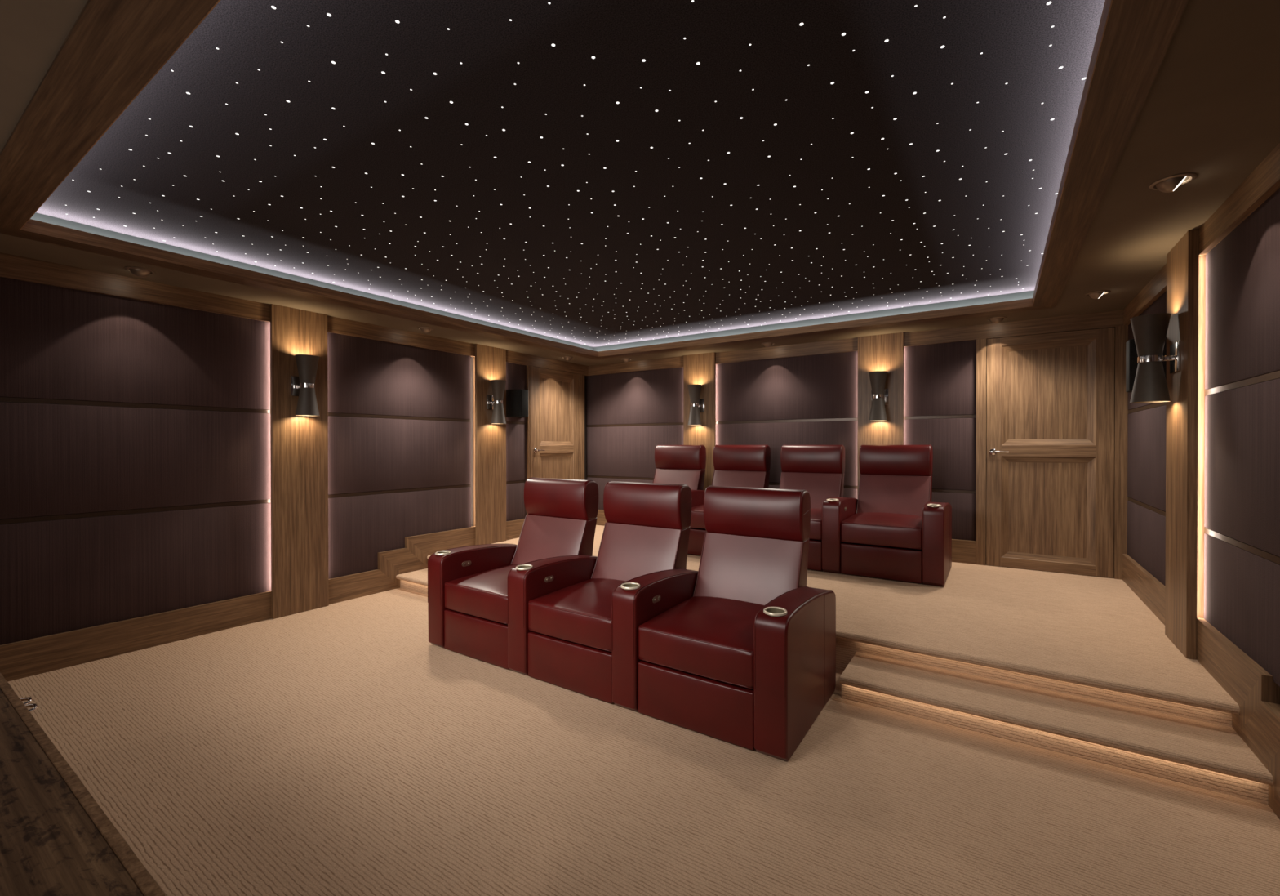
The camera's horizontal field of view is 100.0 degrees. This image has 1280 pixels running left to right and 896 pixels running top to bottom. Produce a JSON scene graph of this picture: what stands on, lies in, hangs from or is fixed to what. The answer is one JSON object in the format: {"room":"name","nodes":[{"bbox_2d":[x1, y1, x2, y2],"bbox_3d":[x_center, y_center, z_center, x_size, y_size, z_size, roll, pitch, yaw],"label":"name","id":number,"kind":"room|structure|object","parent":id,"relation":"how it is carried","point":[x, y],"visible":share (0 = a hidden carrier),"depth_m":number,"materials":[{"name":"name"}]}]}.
{"room":"home theater","nodes":[
{"label":"home theater","id":0,"kind":"room"},
{"bbox_2d":[469,356,586,525],"bbox_3d":[-2.470,-0.147,5.311,0.234,3.000,6.340,0,0,34],"label":"wall","id":1,"kind":"structure","parent":0,"point":[471,357],"depth_m":6.00,"materials":[{"name":"brown wood"}]},
{"bbox_2d":[0,276,271,644],"bbox_3d":[-3.538,0.074,3.461,0.036,2.190,2.076,0,0,34],"label":"acoustic wall panel","id":2,"kind":"object","parent":1,"relation":"attached to","point":[135,455],"visible":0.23,"depth_m":3.57,"materials":[{"name":"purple fabric"}]},
{"bbox_2d":[0,518,525,681],"bbox_3d":[-2.428,1.117,5.109,0.066,0.475,6.040,0,0,34],"label":"baseboard","id":3,"kind":"structure","parent":1,"relation":"attached to","point":[40,655],"depth_m":3.85,"materials":[{"name":"brown wood"}]},
{"bbox_2d":[0,252,588,375],"bbox_3d":[-2.429,-1.078,5.097,0.066,0.135,6.040,0,0,34],"label":"trim","id":4,"kind":"structure","parent":1,"relation":"attached to","point":[11,266],"depth_m":3.89,"materials":[{"name":"brown wood"}]},
{"bbox_2d":[270,303,328,618],"bbox_3d":[-2.837,0.108,4.460,0.098,2.500,0.426,0,0,34],"label":"pilaster","id":5,"kind":"object","parent":1,"relation":"attached to","point":[299,444],"visible":1,"depth_m":4.41,"materials":[{"name":"brown wood"}]},
{"bbox_2d":[290,354,319,416],"bbox_3d":[-2.717,-0.505,4.376,0.192,0.484,0.169,0,0,34],"label":"wall lamp","id":6,"kind":"object","parent":5,"relation":"attached to","point":[303,385],"visible":1,"depth_m":4.32,"materials":[{"name":"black metal"}]},
{"bbox_2d":[327,331,471,578],"bbox_3d":[-2.323,0.063,5.289,0.036,2.190,1.585,0,0,34],"label":"acoustic wall panel","id":7,"kind":"object","parent":1,"relation":"attached to","point":[399,423],"visible":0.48,"depth_m":5.15,"materials":[{"name":"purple fabric"}]},
{"bbox_2d":[472,343,506,544],"bbox_3d":[-1.725,-0.032,6.133,0.098,2.240,0.425,0,0,34],"label":"pilaster","id":8,"kind":"object","parent":1,"relation":"attached to","point":[489,362],"visible":0.86,"depth_m":6.06,"materials":[{"name":"brown wood"}]},
{"bbox_2d":[486,379,506,423],"bbox_3d":[-1.604,-0.515,6.051,0.192,0.484,0.169,0,0,34],"label":"wall lamp","id":9,"kind":"object","parent":8,"relation":"attached to","point":[495,402],"visible":1,"depth_m":5.99,"materials":[{"name":"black metal"}]},
{"bbox_2d":[506,361,526,520],"bbox_3d":[-1.533,-0.074,6.478,0.036,1.930,0.422,0,0,34],"label":"bay","id":10,"kind":"object","parent":1,"relation":"attached to","point":[516,374],"visible":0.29,"depth_m":6.50,"materials":[{"name":"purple fabric"}]},
{"bbox_2d":[506,388,528,417],"bbox_3d":[-1.439,-0.528,6.389,0.215,0.320,0.294,0,0,34],"label":"speaker","id":11,"kind":"object","parent":10,"relation":"attached to","point":[517,400],"visible":0.87,"depth_m":6.29},
{"bbox_2d":[506,390,519,415],"bbox_3d":[-1.498,-0.528,6.293,0.175,0.290,0.005,0,0,15],"label":"grille","id":12,"kind":"object","parent":11,"relation":"attached to","point":[512,396],"depth_m":6.29,"materials":[{"name":"black fabric"}]},
{"bbox_2d":[526,364,584,514],"bbox_3d":[-1.078,0.030,7.080,0.116,2.105,1.083,0,0,34],"label":"door","id":13,"kind":"structure","parent":1,"relation":"in","point":[555,420],"depth_m":7.06,"materials":[{"name":"brown wood"}]},
{"bbox_2d":[0,0,1279,365],"bbox_3d":[-0.007,-1.389,3.546,6.285,0.500,6.540,0,0,34],"label":"ceiling","id":14,"kind":"structure","parent":0,"point":[1211,108],"depth_m":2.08,"materials":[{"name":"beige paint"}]},
{"bbox_2d":[124,266,155,276],"bbox_3d":[-3.193,-1.146,3.428,0.144,0.106,0.144,0,0,34],"label":"spotlight","id":15,"kind":"object","parent":14,"relation":"attached to","point":[138,271],"visible":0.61,"depth_m":3.40,"materials":[{"name":"brown metal"}]},
{"bbox_2d":[417,326,433,333],"bbox_3d":[-2.054,-1.156,5.142,0.144,0.106,0.144,0,0,34],"label":"spotlight","id":16,"kind":"object","parent":14,"relation":"attached to","point":[425,329],"visible":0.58,"depth_m":5.11,"materials":[{"name":"brown metal"}]},
{"bbox_2d":[561,355,573,360],"bbox_3d":[-0.925,-1.166,6.841,0.144,0.106,0.144,0,0,34],"label":"spotlight","id":17,"kind":"object","parent":14,"relation":"attached to","point":[566,357],"visible":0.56,"depth_m":6.80,"materials":[{"name":"brown metal"}]},
{"bbox_2d":[0,0,1188,359],"bbox_3d":[-0.034,-1.208,3.505,4.825,0.160,5.180,0,0,34],"label":"frame","id":18,"kind":"object","parent":14,"relation":"attached to","point":[113,49],"visible":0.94,"depth_m":2.08,"materials":[{"name":"brown wood"}]},
{"bbox_2d":[621,357,631,362],"bbox_3d":[-0.177,-1.167,6.981,0.144,0.106,0.144,0,0,34],"label":"spotlight","id":19,"kind":"object","parent":14,"relation":"attached to","point":[624,359],"visible":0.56,"depth_m":6.94,"materials":[{"name":"brown metal"}]},
{"bbox_2d":[761,342,774,346],"bbox_3d":[1.413,-1.163,5.923,0.144,0.106,0.144,0,0,34],"label":"spotlight","id":20,"kind":"object","parent":14,"relation":"attached to","point":[766,344],"visible":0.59,"depth_m":5.89,"materials":[{"name":"brown metal"}]},
{"bbox_2d":[986,316,1006,323],"bbox_3d":[3.164,-1.158,4.760,0.144,0.106,0.144,0,0,34],"label":"spotlight","id":21,"kind":"object","parent":14,"relation":"attached to","point":[995,319],"visible":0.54,"depth_m":4.73,"materials":[{"name":"brown metal"}]},
{"bbox_2d":[1084,289,1111,298],"bbox_3d":[3.380,-1.153,3.962,0.144,0.106,0.144,0,0,34],"label":"spotlight","id":22,"kind":"object","parent":14,"relation":"attached to","point":[1095,295],"visible":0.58,"depth_m":3.94,"materials":[{"name":"brown metal"}]},
{"bbox_2d":[1149,172,1196,192],"bbox_3d":[2.262,-1.143,2.280,0.144,0.106,0.144,0,0,34],"label":"spotlight","id":23,"kind":"object","parent":14,"relation":"attached to","point":[1169,184],"visible":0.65,"depth_m":2.26,"materials":[{"name":"brown metal"}]},
{"bbox_2d":[7,587,1279,895],"bbox_3d":[-0.005,1.421,3.561,6.285,0.120,6.540,0,0,34],"label":"floor","id":24,"kind":"structure","parent":0,"point":[336,748],"depth_m":2.13,"materials":[{"name":"beige carpet"}]},
{"bbox_2d":[0,671,164,895],"bbox_3d":[-1.644,1.025,1.214,3.650,0.700,0.415,0,0,34],"label":"media cabinet","id":25,"kind":"object","parent":24,"relation":"on","point":[55,838],"visible":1,"depth_m":0.95,"materials":[{"name":"brown wood"}]},
{"bbox_2d":[395,568,427,594],"bbox_3d":[-1.607,1.290,4.931,1.500,0.130,0.430,0,0,34],"label":"carpeted step","id":26,"kind":"structure","parent":24,"relation":"on","point":[415,580],"depth_m":5.10,"materials":[{"name":"beige carpet"}]},
{"bbox_2d":[427,476,598,669],"bbox_3d":[-0.884,0.797,3.861,0.785,1.119,0.927,0,0,34],"label":"recliner","id":27,"kind":"object","parent":24,"relation":"on","point":[468,585],"visible":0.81,"depth_m":3.75,"materials":[{"name":"red leather"}]},
{"bbox_2d":[462,560,471,566],"bbox_3d":[-1.218,0.814,3.778,0.011,0.035,0.080,0,0,34],"label":"switch plate","id":28,"kind":"object","parent":27,"relation":"attached to","point":[464,562],"depth_m":3.77,"materials":[{"name":"gold metal"}]},
{"bbox_2d":[444,564,519,624],"bbox_3d":[-0.899,0.972,3.695,0.626,0.220,0.614,0,0,34],"label":"seat cushion","id":29,"kind":"object","parent":27,"relation":"on","point":[478,592],"depth_m":3.50,"materials":[{"name":"red leather"}]},
{"bbox_2d":[507,480,691,703],"bbox_3d":[-0.228,0.798,3.426,0.785,1.119,0.927,0,0,34],"label":"recliner","id":30,"kind":"object","parent":24,"relation":"on","point":[559,607],"visible":0.82,"depth_m":3.26,"materials":[{"name":"red leather"}]},
{"bbox_2d":[544,575,554,582],"bbox_3d":[-0.563,0.816,3.343,0.011,0.035,0.080,0,0,34],"label":"switch plate","id":31,"kind":"object","parent":30,"relation":"attached to","point":[547,578],"depth_m":3.34,"materials":[{"name":"gold metal"}]},
{"bbox_2d":[528,577,626,651],"bbox_3d":[-0.244,0.974,3.259,0.626,0.220,0.614,0,0,34],"label":"seat cushion","id":32,"kind":"object","parent":30,"relation":"on","point":[575,612],"depth_m":3.08,"materials":[{"name":"red leather"}]},
{"bbox_2d":[611,484,835,760],"bbox_3d":[0.494,0.801,2.946,0.945,1.119,0.927,0,0,34],"label":"recliner","id":33,"kind":"object","parent":24,"relation":"on","point":[738,649],"visible":1,"depth_m":2.73,"materials":[{"name":"red leather"}]},
{"bbox_2d":[652,594,661,603],"bbox_3d":[0.092,0.818,2.907,0.011,0.035,0.080,0,0,34],"label":"switch plate","id":34,"kind":"object","parent":33,"relation":"attached to","point":[656,598],"depth_m":2.90,"materials":[{"name":"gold metal"}]},
{"bbox_2d":[638,595,764,688],"bbox_3d":[0.411,0.976,2.823,0.626,0.220,0.614,0,0,34],"label":"seat cushion","id":35,"kind":"object","parent":33,"relation":"on","point":[709,639],"depth_m":2.64,"materials":[{"name":"red leather"}]},
{"bbox_2d":[426,524,1239,726],"bbox_3d":[0.930,1.223,4.967,5.685,0.260,2.622,0,0,34],"label":"raised platform","id":36,"kind":"object","parent":24,"relation":"on","point":[1092,637],"visible":0.49,"depth_m":3.21,"materials":[{"name":"beige carpet"}]},
{"bbox_2d":[653,444,706,489],"bbox_3d":[0.210,0.523,6.191,0.785,1.119,0.927,0,0,34],"label":"recliner","id":37,"kind":"object","parent":36,"relation":"on","point":[674,464],"visible":0.27,"depth_m":6.34,"materials":[{"name":"red leather"}]},
{"bbox_2d":[687,444,770,555],"bbox_3d":[0.865,0.525,5.756,0.785,1.119,0.927,0,0,34],"label":"recliner","id":38,"kind":"object","parent":36,"relation":"on","point":[735,465],"visible":0.35,"depth_m":5.87,"materials":[{"name":"red leather"}]},
{"bbox_2d":[689,504,705,528],"bbox_3d":[0.849,0.701,5.589,0.626,0.220,0.614,0,0,34],"label":"seat cushion","id":39,"kind":"object","parent":38,"relation":"on","point":[697,522],"depth_m":5.42,"materials":[{"name":"red leather"}]},
{"bbox_2d":[778,444,844,570],"bbox_3d":[1.521,0.527,5.320,0.785,1.119,0.927,0,0,34],"label":"recliner","id":40,"kind":"object","parent":36,"relation":"on","point":[818,469],"visible":0.42,"depth_m":5.43,"materials":[{"name":"red leather"}]},
{"bbox_2d":[808,507,822,539],"bbox_3d":[1.505,0.703,5.153,0.626,0.220,0.614,0,0,34],"label":"seat cushion","id":41,"kind":"object","parent":40,"relation":"on","point":[815,530],"depth_m":4.77,"materials":[{"name":"red leather"}]},
{"bbox_2d":[822,444,951,586],"bbox_3d":[2.243,0.529,4.840,0.945,1.119,0.927,0,0,34],"label":"recliner","id":42,"kind":"object","parent":36,"relation":"on","point":[894,530],"visible":1,"depth_m":4.64,"materials":[{"name":"red leather"}]},
{"bbox_2d":[840,511,922,549],"bbox_3d":[2.160,0.705,4.718,0.626,0.220,0.614,0,0,34],"label":"seat cushion","id":43,"kind":"object","parent":42,"relation":"on","point":[874,530],"depth_m":4.51,"materials":[{"name":"red leather"}]},
{"bbox_2d":[839,651,1273,804],"bbox_3d":[1.849,1.300,2.635,1.573,0.130,0.430,0,0,34],"label":"carpeted step","id":44,"kind":"structure","parent":24,"relation":"on","point":[1207,755],"depth_m":2.46,"materials":[{"name":"beige carpet"}]},
{"bbox_2d":[975,339,986,469],"bbox_3d":[1.739,-0.154,6.179,6.285,3.000,0.234,0,0,34],"label":"wall","id":45,"kind":"structure","parent":0,"point":[986,340],"depth_m":5.03,"materials":[{"name":"brown wood"}]},
{"bbox_2d":[586,366,683,509],"bbox_3d":[-0.095,-0.079,7.236,1.701,1.930,0.036,0,0,34],"label":"bay","id":46,"kind":"object","parent":45,"relation":"attached to","point":[629,414],"visible":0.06,"depth_m":7.24,"materials":[{"name":"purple fabric"}]},
{"bbox_2d":[683,351,715,489],"bbox_3d":[0.750,-0.036,6.638,0.427,2.240,0.098,0,0,34],"label":"pilaster","id":47,"kind":"object","parent":45,"relation":"attached to","point":[698,368],"visible":0.59,"depth_m":6.56,"materials":[{"name":"brown wood"}]},
{"bbox_2d":[687,384,704,425],"bbox_3d":[0.669,-0.519,6.514,0.169,0.484,0.192,0,0,34],"label":"wall lamp","id":48,"kind":"object","parent":47,"relation":"attached to","point":[697,405],"visible":1,"depth_m":6.45,"materials":[{"name":"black metal"}]},
{"bbox_2d":[595,509,975,564],"bbox_3d":[1.177,1.107,6.380,4.772,0.475,0.066,0,0,34],"label":"baseboard","id":49,"kind":"structure","parent":45,"relation":"attached to","point":[963,551],"depth_m":5.10,"materials":[{"name":"brown wood"}]},
{"bbox_2d":[715,351,857,498],"bbox_3d":[1.624,-0.074,6.094,1.692,1.930,0.036,0,0,34],"label":"bay","id":50,"kind":"object","parent":45,"relation":"attached to","point":[808,399],"visible":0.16,"depth_m":6.03,"materials":[{"name":"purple fabric"}]},
{"bbox_2d":[588,309,1123,375],"bbox_3d":[1.655,-1.086,6.049,5.817,0.135,0.066,0,0,34],"label":"trim","id":51,"kind":"structure","parent":45,"relation":"attached to","point":[1113,318],"depth_m":5.25,"materials":[{"name":"brown wood"}]},
{"bbox_2d":[857,332,903,498],"bbox_3d":[2.466,-0.031,5.497,0.430,2.240,0.098,0,0,34],"label":"pilaster","id":52,"kind":"object","parent":45,"relation":"attached to","point":[883,352],"visible":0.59,"depth_m":5.44,"materials":[{"name":"brown wood"}]},
{"bbox_2d":[868,370,888,421],"bbox_3d":[2.385,-0.514,5.374,0.169,0.484,0.192,0,0,34],"label":"wall lamp","id":53,"kind":"object","parent":52,"relation":"attached to","point":[879,395],"visible":1,"depth_m":5.31,"materials":[{"name":"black metal"}]},
{"bbox_2d":[903,339,976,540],"bbox_3d":[2.904,-0.070,5.243,0.642,1.930,0.036,0,0,34],"label":"bay","id":54,"kind":"object","parent":45,"relation":"attached to","point":[940,380],"visible":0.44,"depth_m":5.18,"materials":[{"name":"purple fabric"}]},
{"bbox_3d":[2.569,-0.132,1.962,0.234,3.000,6.340,0,0,34],"label":"wall","id":55,"kind":"structure","parent":0,"visible":0},
{"bbox_2d":[975,324,1128,579],"bbox_3d":[3.591,0.040,4.732,1.067,2.105,0.116,0,0,34],"label":"door","id":56,"kind":"structure","parent":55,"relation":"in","point":[1051,493],"depth_m":4.72,"materials":[{"name":"brown wood"}]},
{"bbox_2d":[1127,290,1166,585],"bbox_3d":[3.610,-0.062,3.772,0.036,1.930,1.634,0,0,34],"label":"bay","id":57,"kind":"object","parent":55,"relation":"attached to","point":[1146,422],"visible":0.44,"depth_m":3.85,"materials":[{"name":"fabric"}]},
{"bbox_2d":[1125,336,1166,391],"bbox_3d":[3.165,-0.515,3.329,0.215,0.320,0.294,0,0,34],"label":"speaker","id":58,"kind":"object","parent":57,"relation":"attached to","point":[1131,355],"visible":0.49,"depth_m":3.32},
{"bbox_2d":[1134,337,1166,380],"bbox_3d":[3.100,-0.514,3.238,0.005,0.290,0.175,0,0,-38],"label":"grille","id":59,"kind":"object","parent":58,"relation":"attached to","point":[1164,353],"depth_m":3.20,"materials":[{"name":"black metal"}]},
{"bbox_2d":[1164,228,1205,659],"bbox_3d":[3.027,-0.018,2.958,0.106,2.240,0.426,0,0,34],"label":"pilaster","id":60,"kind":"object","parent":55,"relation":"attached to","point":[1185,270],"visible":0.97,"depth_m":2.84,"materials":[{"name":"brown wood"}]},
{"bbox_2d":[1129,312,1180,403],"bbox_3d":[2.903,-0.502,3.038,0.192,0.484,0.169,0,0,34],"label":"wall lamp","id":61,"kind":"object","parent":60,"relation":"attached to","point":[1149,331],"visible":1,"depth_m":3.00,"materials":[{"name":"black metal"}]},
{"bbox_2d":[1122,553,1279,819],"bbox_3d":[2.362,1.131,1.927,0.066,0.475,6.040,0,0,34],"label":"baseboard","id":62,"kind":"structure","parent":55,"relation":"attached to","point":[1249,684],"depth_m":2.28,"materials":[{"name":"brown wood"}]},
{"bbox_2d":[1123,142,1279,325],"bbox_3d":[2.361,-1.064,1.915,0.066,0.135,6.040,0,0,34],"label":"trim","id":63,"kind":"structure","parent":55,"relation":"attached to","point":[1264,180],"depth_m":2.42,"materials":[{"name":"brown wood"}]},
{"bbox_2d":[1204,187,1279,686],"bbox_3d":[1.829,-0.046,1.091,0.036,1.930,4.070,0,0,34],"label":"acoustic wall panel","id":64,"kind":"object","parent":55,"relation":"attached to","point":[1242,476],"visible":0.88,"depth_m":2.32,"materials":[{"name":"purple fabric"}]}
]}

